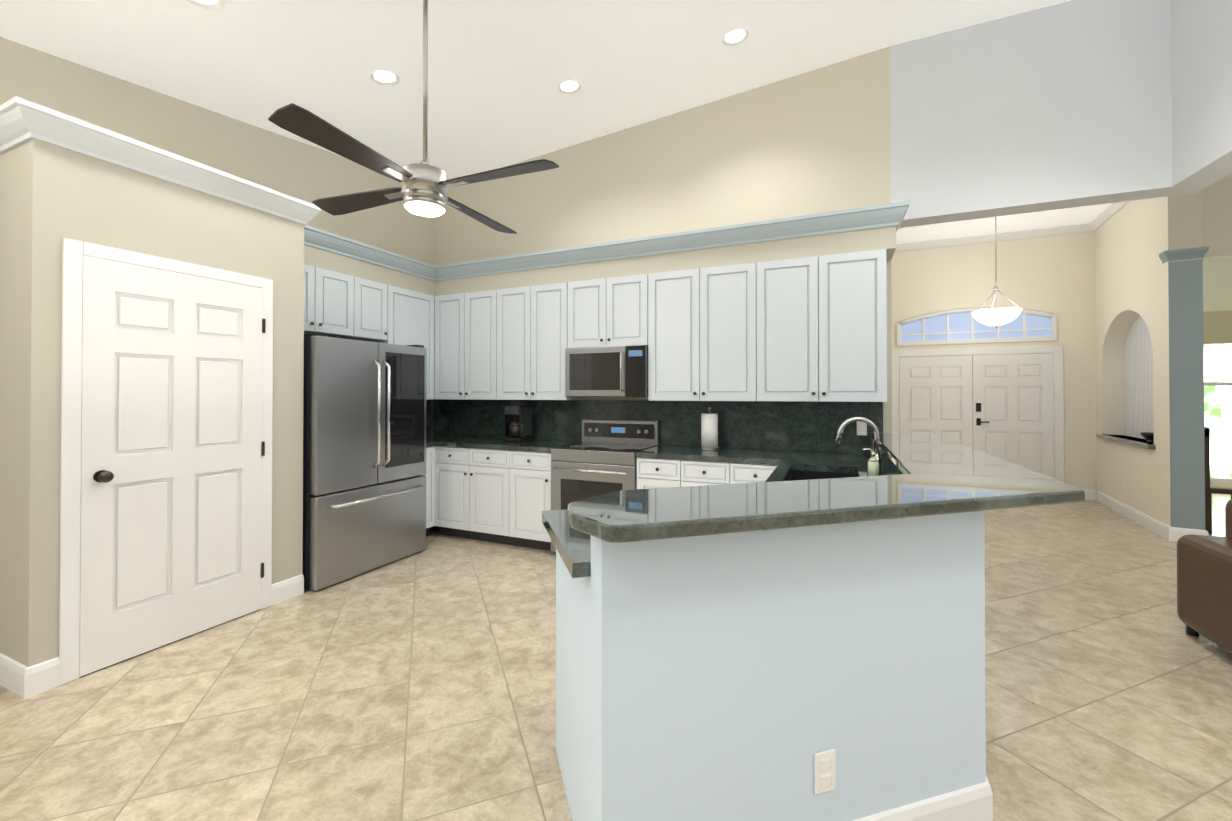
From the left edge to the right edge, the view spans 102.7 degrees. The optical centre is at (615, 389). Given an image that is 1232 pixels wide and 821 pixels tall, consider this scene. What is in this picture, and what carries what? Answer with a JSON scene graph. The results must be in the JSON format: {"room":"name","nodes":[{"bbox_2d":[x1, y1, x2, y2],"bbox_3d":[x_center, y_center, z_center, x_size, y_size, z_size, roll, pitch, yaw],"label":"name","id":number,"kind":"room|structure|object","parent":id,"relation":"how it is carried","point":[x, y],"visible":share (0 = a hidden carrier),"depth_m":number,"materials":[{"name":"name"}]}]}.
{"room":"kitchen","nodes":[
{"label":"kitchen","id":0,"kind":"room"},
{"bbox_2d":[0,0,1110,243],"bbox_3d":[3.196,-2.083,2.326,12.500,1.357,12.800,0,0,24],"label":"ceiling","id":1,"kind":"structure","parent":0,"point":[500,72],"depth_m":3.35,"materials":[{"name":"white paint"}]},
{"bbox_2d":[186,0,224,9],"bbox_3d":[-2.130,-2.036,2.535,0.188,0.054,0.187,0,0,18],"label":"recessed light","id":2,"kind":"object","parent":1,"relation":"in","point":[206,4],"depth_m":2.59,"materials":[{"name":"white plastic"}]},
{"bbox_2d":[370,71,399,85],"bbox_3d":[-1.593,-2.162,3.399,0.188,0.054,0.187,0,0,18],"label":"recessed light","id":3,"kind":"object","parent":1,"relation":"in","point":[384,78],"depth_m":3.41,"materials":[{"name":"white"}]},
{"bbox_2d":[268,0,558,233],"bbox_3d":[-0.947,-1.524,2.446,1.104,1.276,1.104,0,0,-23],"label":"ceiling fan","id":4,"kind":"object","parent":1,"relation":"hanging from","point":[422,190],"visible":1,"depth_m":2.34,"materials":[{"name":"brown wood"}]},
{"bbox_2d":[557,81,581,93],"bbox_3d":[-0.356,-2.332,3.779,0.188,0.054,0.187,0,0,18],"label":"recessed light","id":5,"kind":"object","parent":1,"relation":"in","point":[567,87],"depth_m":3.79,"materials":[{"name":"white"}]},
{"bbox_2d":[721,29,748,46],"bbox_3d":[0.822,-2.438,3.395,0.188,0.054,0.187,0,0,18],"label":"recessed light","id":6,"kind":"object","parent":1,"relation":"in","point":[736,37],"depth_m":3.41,"materials":[{"name":"white"}]},
{"bbox_2d":[971,217,1022,327],"bbox_3d":[4.569,-1.445,5.924,0.490,1.399,0.490,0,0,24],"label":"pendant lamp","id":7,"kind":"object","parent":1,"relation":"hanging from","point":[995,317],"visible":0.96,"depth_m":5.82,"materials":[{"name":"white glass"}]},
{"bbox_2d":[0,493,1231,820],"bbox_3d":[2.669,1.414,2.095,15.000,0.060,16.000,0,0,24],"label":"floor","id":8,"kind":"structure","parent":0,"point":[418,685],"depth_m":2.18,"materials":[{"name":"tile"}]},
{"bbox_2d":[303,333,426,591],"bbox_3d":[-2.205,0.504,3.998,0.912,1.790,1.010,0,0,24],"label":"refrigerator","id":9,"kind":"object","parent":8,"relation":"on","point":[364,456],"visible":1,"depth_m":3.70,"materials":[{"name":"grey metal"}]},
{"bbox_2d":[423,451,434,535],"bbox_3d":[-2.055,0.970,4.688,0.656,0.870,0.338,0,0,24],"label":"base cabinet","id":10,"kind":"object","parent":8,"relation":"on","point":[430,455],"depth_m":4.67,"materials":[{"name":"white wood"}]},
{"bbox_2d":[435,451,514,545],"bbox_3d":[-1.203,0.970,4.790,0.942,0.870,0.659,0,0,24],"label":"base cabinet","id":11,"kind":"object","parent":8,"relation":"on","point":[493,489],"depth_m":4.52,"materials":[{"name":"white wood"}]},
{"bbox_2d":[426,435,581,458],"bbox_3d":[-1.362,0.515,4.712,1.909,0.040,0.936,0,0,24],"label":"countertop","id":12,"kind":"structure","parent":11,"relation":"on","point":[470,445],"depth_m":4.55,"materials":[{"name":"grey stone"}]},
{"bbox_2d":[504,405,532,441],"bbox_3d":[-0.942,0.322,4.795,0.203,0.344,0.234,0,0,24],"label":"coffee maker","id":13,"kind":"object","parent":12,"relation":"on","point":[518,421],"visible":1,"depth_m":4.73,"materials":[{"name":"black plastic"}]},
{"bbox_2d":[515,455,551,550],"bbox_3d":[-0.651,0.969,4.568,0.494,0.870,0.619,0,0,24],"label":"base cabinet","id":14,"kind":"object","parent":8,"relation":"on","point":[533,475],"depth_m":4.27,"materials":[{"name":"white wood"}]},
{"bbox_2d":[551,419,659,551],"bbox_3d":[-0.091,0.839,4.266,0.762,1.125,0.679,0,0,24],"label":"range","id":15,"kind":"object","parent":8,"relation":"on","point":[600,459],"visible":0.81,"depth_m":4.10,"materials":[{"name":"grey metal"}]},
{"bbox_2d":[636,455,738,488],"bbox_3d":[0.646,0.964,3.995,0.792,0.870,0.619,0,0,24],"label":"base cabinet","id":16,"kind":"object","parent":8,"relation":"on","point":[653,471],"depth_m":3.72,"materials":[{"name":"white wood"}]},
{"bbox_2d":[636,445,788,462],"bbox_3d":[0.782,0.509,3.934,1.092,0.040,0.627,0,0,24],"label":"countertop","id":17,"kind":"structure","parent":16,"relation":"on","point":[745,455],"depth_m":3.78,"materials":[{"name":"grey stone"}]},
{"bbox_2d":[699,407,719,449],"bbox_3d":[0.775,0.314,4.077,0.170,0.350,0.170,0,0,24],"label":"paper towel holder","id":18,"kind":"object","parent":17,"relation":"on","point":[709,430],"visible":1,"depth_m":4.02,"materials":[{"name":"white paper"}]},
{"bbox_2d":[739,463,778,483],"bbox_3d":[1.090,0.963,3.799,0.422,0.870,0.619,0,0,24],"label":"base cabinet","id":19,"kind":"object","parent":8,"relation":"on","point":[748,472],"depth_m":3.51,"materials":[{"name":"white wood"}]},
{"bbox_2d":[1177,499,1231,653],"bbox_3d":[4.080,0.963,1.978,2.260,0.840,0.980,0,0,24],"label":"leather sofa","id":20,"kind":"object","parent":8,"relation":"on","point":[1204,585],"visible":1,"depth_m":2.63,"materials":[{"name":"brown leather"}]},
{"bbox_2d":[1204,427,1231,533],"bbox_3d":[6.046,0.886,4.925,0.465,1.040,0.460,0,0,24],"label":"dining chair","id":21,"kind":"object","parent":8,"relation":"on","point":[1218,485],"visible":0.38,"depth_m":4.80,"materials":[{"name":"brown wood"}]},
{"bbox_2d":[0,0,1231,666],"bbox_3d":[3.196,-0.839,2.317,12.500,4.450,12.800,0,0,24],"label":"wall","id":22,"kind":"structure","parent":0,"point":[1076,104],"depth_m":3.65,"materials":[{"name":"beige paint"}]},
{"bbox_2d":[0,103,3,127],"bbox_3d":[-3.037,0.051,2.367,0.750,2.670,0.072,0,0,24],"label":"trim","id":23,"kind":"structure","parent":22,"relation":"attached to","point":[1,106],"depth_m":2.24,"materials":[{"name":"white"}]},
{"bbox_2d":[0,96,323,698],"bbox_3d":[-2.374,0.055,2.802,0.072,2.670,1.404,0,0,24],"label":"trim","id":24,"kind":"structure","parent":22,"relation":"attached to","point":[22,120],"depth_m":2.37,"materials":[{"name":"white wood"}]},
{"bbox_2d":[79,255,265,677],"bbox_3d":[-2.385,0.370,2.745,0.090,2.037,0.832,0,0,24],"label":"pantry door","id":25,"kind":"structure","parent":22,"relation":"in","point":[172,448],"depth_m":2.68,"materials":[{"name":"white wood"}]},
{"bbox_2d":[304,264,323,333],"bbox_3d":[-2.603,-0.721,3.845,0.350,0.518,0.409,0,0,24],"label":"upper cabinet","id":26,"kind":"object","parent":22,"relation":"attached to","point":[313,276],"depth_m":3.90,"materials":[{"name":"white wood"}]},
{"bbox_2d":[323,269,363,339],"bbox_3d":[-2.474,-0.719,4.135,0.350,0.518,0.469,0,0,24],"label":"upper cabinet","id":27,"kind":"object","parent":22,"relation":"attached to","point":[343,293],"depth_m":4.14,"materials":[{"name":"white wood"}]},
{"bbox_2d":[360,279,387,340],"bbox_3d":[-2.347,-0.717,4.425,0.350,0.518,0.408,0,0,24],"label":"upper cabinet","id":28,"kind":"object","parent":22,"relation":"attached to","point":[375,293],"depth_m":4.43,"materials":[{"name":"white wood"}]},
{"bbox_2d":[324,230,435,279],"bbox_3d":[-2.203,-1.201,4.288,0.072,0.135,1.578,0,0,24],"label":"trim","id":29,"kind":"structure","parent":22,"relation":"attached to","point":[334,243],"depth_m":4.41,"materials":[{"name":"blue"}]},
{"bbox_2d":[370,285,435,399],"bbox_3d":[-2.115,-0.438,4.871,0.412,1.068,0.596,0,0,24],"label":"upper cabinet","id":30,"kind":"object","parent":22,"relation":"attached to","point":[410,313],"depth_m":4.84,"materials":[{"name":"white wood"}]},
{"bbox_2d":[426,399,433,434],"bbox_3d":[-2.230,0.298,5.092,0.021,0.397,0.910,0,0,24],"label":"backsplash","id":31,"kind":"structure","parent":22,"relation":"attached to","point":[430,402],"depth_m":5.46,"materials":[{"name":"stone"}]},
{"bbox_2d":[436,293,467,399],"bbox_3d":[-1.613,-0.436,5.118,0.474,1.068,0.410,0,0,24],"label":"upper cabinet","id":32,"kind":"object","parent":22,"relation":"attached to","point":[452,309],"depth_m":4.98,"materials":[{"name":"white wood"}]},
{"bbox_2d":[468,289,503,399],"bbox_3d":[-1.261,-0.437,4.996,0.512,1.068,0.349,0,0,24],"label":"upper cabinet","id":33,"kind":"object","parent":22,"relation":"attached to","point":[485,308],"depth_m":4.81,"materials":[{"name":"white wood"}]},
{"bbox_2d":[500,286,535,399],"bbox_3d":[-0.904,-0.438,4.839,0.512,1.068,0.349,0,0,24],"label":"upper cabinet","id":34,"kind":"object","parent":22,"relation":"attached to","point":[518,379],"depth_m":4.65,"materials":[{"name":"white wood"}]},
{"bbox_2d":[536,282,584,399],"bbox_3d":[-0.547,-0.440,4.681,0.513,1.068,0.349,0,0,24],"label":"upper cabinet","id":35,"kind":"object","parent":22,"relation":"attached to","point":[553,301],"depth_m":4.51,"materials":[{"name":"white wood"}]},
{"bbox_2d":[572,278,611,347],"bbox_3d":[-0.164,-0.673,4.514,0.447,0.603,0.349,0,0,24],"label":"upper cabinet","id":36,"kind":"object","parent":22,"relation":"attached to","point":[591,299],"depth_m":4.35,"materials":[{"name":"white wood"}]},
{"bbox_2d":[565,345,647,396],"bbox_3d":[-0.040,-0.154,4.390,0.764,0.432,0.424,0,0,24],"label":"microwave","id":37,"kind":"object","parent":36,"relation":"attached to","point":[620,371],"visible":0.98,"depth_m":4.22,"materials":[{"name":"grey metal"}]},
{"bbox_2d":[612,274,647,346],"bbox_3d":[0.132,-0.674,4.383,0.447,0.603,0.349,0,0,24],"label":"upper cabinet","id":38,"kind":"object","parent":22,"relation":"attached to","point":[629,293],"depth_m":4.20,"materials":[{"name":"white wood"}]},
{"bbox_2d":[434,399,869,453],"bbox_3d":[-0.017,0.294,4.623,4.450,0.397,0.019,0,0,24],"label":"backsplash","id":39,"kind":"structure","parent":22,"relation":"attached to","point":[794,426],"depth_m":4.31,"materials":[{"name":"stone"}]},
{"bbox_2d":[432,201,909,280],"bbox_3d":[0.051,-1.201,4.216,4.252,0.135,0.072,0,0,24],"label":"trim","id":40,"kind":"structure","parent":22,"relation":"attached to","point":[892,214],"depth_m":3.95,"materials":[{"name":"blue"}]},
{"bbox_2d":[647,268,707,400],"bbox_3d":[0.539,-0.443,4.201,0.565,1.068,0.349,0,0,24],"label":"upper cabinet","id":41,"kind":"object","parent":22,"relation":"attached to","point":[677,345],"depth_m":4.03,"materials":[{"name":"white wood"}]},
{"bbox_2d":[542,450,891,577],"bbox_3d":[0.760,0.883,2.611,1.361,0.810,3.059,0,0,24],"label":"countertop","id":42,"kind":"structure","parent":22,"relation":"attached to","point":[573,547],"depth_m":2.90,"materials":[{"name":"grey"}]},
{"bbox_2d":[835,417,882,475],"bbox_3d":[1.386,0.316,2.818,0.246,0.326,0.150,0,0,24],"label":"gooseneck faucet","id":43,"kind":"object","parent":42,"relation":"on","point":[844,424],"visible":0.75,"depth_m":2.77,"materials":[{"name":"silver metal"}]},
{"bbox_2d":[863,448,878,475],"bbox_3d":[1.349,0.393,2.609,0.077,0.169,0.052,0,0,24],"label":"soap dispenser","id":44,"kind":"object","parent":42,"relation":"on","point":[873,465],"visible":0.88,"depth_m":2.59,"materials":[{"name":"green"}]},
{"bbox_2d":[708,261,767,400],"bbox_3d":[0.943,-0.445,4.023,0.563,1.068,0.349,0,0,24],"label":"upper cabinet","id":45,"kind":"object","parent":22,"relation":"attached to","point":[738,293],"depth_m":3.83,"materials":[{"name":"white wood"}]},
{"bbox_2d":[768,255,831,401],"bbox_3d":[1.346,-0.446,3.845,0.563,1.068,0.349,0,0,24],"label":"upper cabinet","id":46,"kind":"object","parent":22,"relation":"attached to","point":[809,329],"depth_m":3.65,"materials":[{"name":"white wood"}]},
{"bbox_2d":[828,249,886,401],"bbox_3d":[1.722,-0.447,3.679,0.502,1.068,0.349,0,0,24],"label":"upper cabinet","id":47,"kind":"object","parent":22,"relation":"attached to","point":[857,281],"depth_m":3.49,"materials":[{"name":"white wood"}]},
{"bbox_2d":[857,421,866,434],"bbox_3d":[1.881,0.290,3.771,0.070,0.115,0.006,0,0,24],"label":"electrical outlet plate","id":48,"kind":"object","parent":22,"relation":"attached to","point":[861,426],"depth_m":3.77,"materials":[{"name":"white plastic"}]},
{"bbox_2d":[892,228,911,433],"bbox_3d":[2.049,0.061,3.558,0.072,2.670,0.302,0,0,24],"label":"trim","id":49,"kind":"structure","parent":22,"relation":"attached to","point":[896,354],"depth_m":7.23,"materials":[{"name":"white wood"}]},
{"bbox_2d":[899,353,1053,478],"bbox_3d":[4.958,0.466,6.840,1.774,1.895,0.078,0,0,24],"label":"double front door","id":50,"kind":"structure","parent":22,"relation":"in","point":[1007,413],"depth_m":6.79,"materials":[{"name":"white wood"}]},
{"bbox_2d":[897,307,1056,345],"bbox_3d":[4.968,-0.900,6.874,1.840,0.504,0.068,0,0,24],"label":"window","id":51,"kind":"structure","parent":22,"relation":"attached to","point":[958,326],"depth_m":6.89,"materials":[{"name":"blue"}]},
{"bbox_2d":[912,226,1067,481],"bbox_3d":[4.773,-0.358,6.935,3.049,3.560,0.070,0,0,24],"label":"trim","id":52,"kind":"structure","parent":22,"relation":"attached to","point":[1057,350],"depth_m":6.59,"materials":[{"name":"white wood"}]},
{"bbox_2d":[1123,478,1125,488],"bbox_3d":[5.715,1.054,5.539,0.006,0.115,0.070,0,-1,30],"label":"electrical outlet plate","id":53,"kind":"object","parent":22,"relation":"attached to","point":[1124,480],"depth_m":5.53,"materials":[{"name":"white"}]},
{"bbox_2d":[1068,201,1208,540],"bbox_3d":[5.700,-0.370,5.394,0.470,3.560,1.975,0,0,24],"label":"trim","id":54,"kind":"structure","parent":22,"relation":"attached to","point":[1170,533],"depth_m":5.25,"materials":[{"name":"white wood"}]},
{"bbox_2d":[1140,432,1153,442],"bbox_3d":[5.569,0.497,5.125,0.163,0.100,0.163,0,0,24],"label":"vase","id":55,"kind":"object","parent":22,"relation":"in","point":[1148,437],"visible":0.77,"depth_m":5.11,"materials":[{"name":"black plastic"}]},
{"bbox_2d":[556,512,985,820],"bbox_3d":[0.318,0.865,1.542,1.290,1.030,0.870,0,0,24],"label":"wall","id":56,"kind":"structure","parent":0,"point":[742,676],"depth_m":1.38,"materials":[{"name":"paint"}]},
{"bbox_2d":[814,749,835,793],"bbox_3d":[0.594,1.084,1.399,0.070,0.114,0.010,0,0,-15],"label":"electrical outlet plate","id":57,"kind":"object","parent":56,"relation":"attached to","point":[824,771],"depth_m":1.39,"materials":[{"name":"white plastic"}]},
{"bbox_2d":[568,433,1084,542],"bbox_3d":[1.077,0.335,2.377,1.375,0.040,3.202,0,0,24],"label":"bar","id":58,"kind":"object","parent":56,"relation":"on","point":[940,475],"visible":1,"depth_m":1.42,"materials":[{"name":"grey stone"}]},
{"bbox_2d":[853,776,992,820],"bbox_3d":[0.561,1.314,1.394,0.950,0.130,0.826,0,0,24],"label":"trim","id":59,"kind":"structure","parent":56,"relation":"attached to","point":[975,802],"depth_m":1.51,"materials":[{"name":"white wood"}]},
{"bbox_2d":[968,511,983,522],"bbox_3d":[1.592,0.874,2.655,0.120,1.030,2.308,0,0,24],"label":"wall","id":60,"kind":"structure","parent":0,"point":[979,514],"depth_m":1.57,"materials":[{"name":"paint"}]},
{"bbox_2d":[870,402,901,474],"bbox_3d":[1.542,0.280,2.743,0.060,0.397,2.160,0,0,24],"label":"backsplash","id":61,"kind":"structure","parent":60,"relation":"attached to","point":[876,408],"depth_m":3.72,"materials":[{"name":"stone"}]},
{"bbox_2d":[1203,259,1231,311],"bbox_3d":[9.033,-0.805,6.620,5.000,4.450,0.150,0,0,24],"label":"wall","id":62,"kind":"structure","parent":0,"point":[1217,285],"depth_m":6.84,"materials":[{"name":"beige paint"}]},
{"bbox_2d":[1203,310,1231,478],"bbox_3d":[8.419,0.130,6.709,3.400,2.420,0.170,0,0,24],"label":"dining room window","id":63,"kind":"structure","parent":62,"relation":"in","point":[1217,330],"depth_m":6.80,"materials":[{"name":"white"}]}
]}

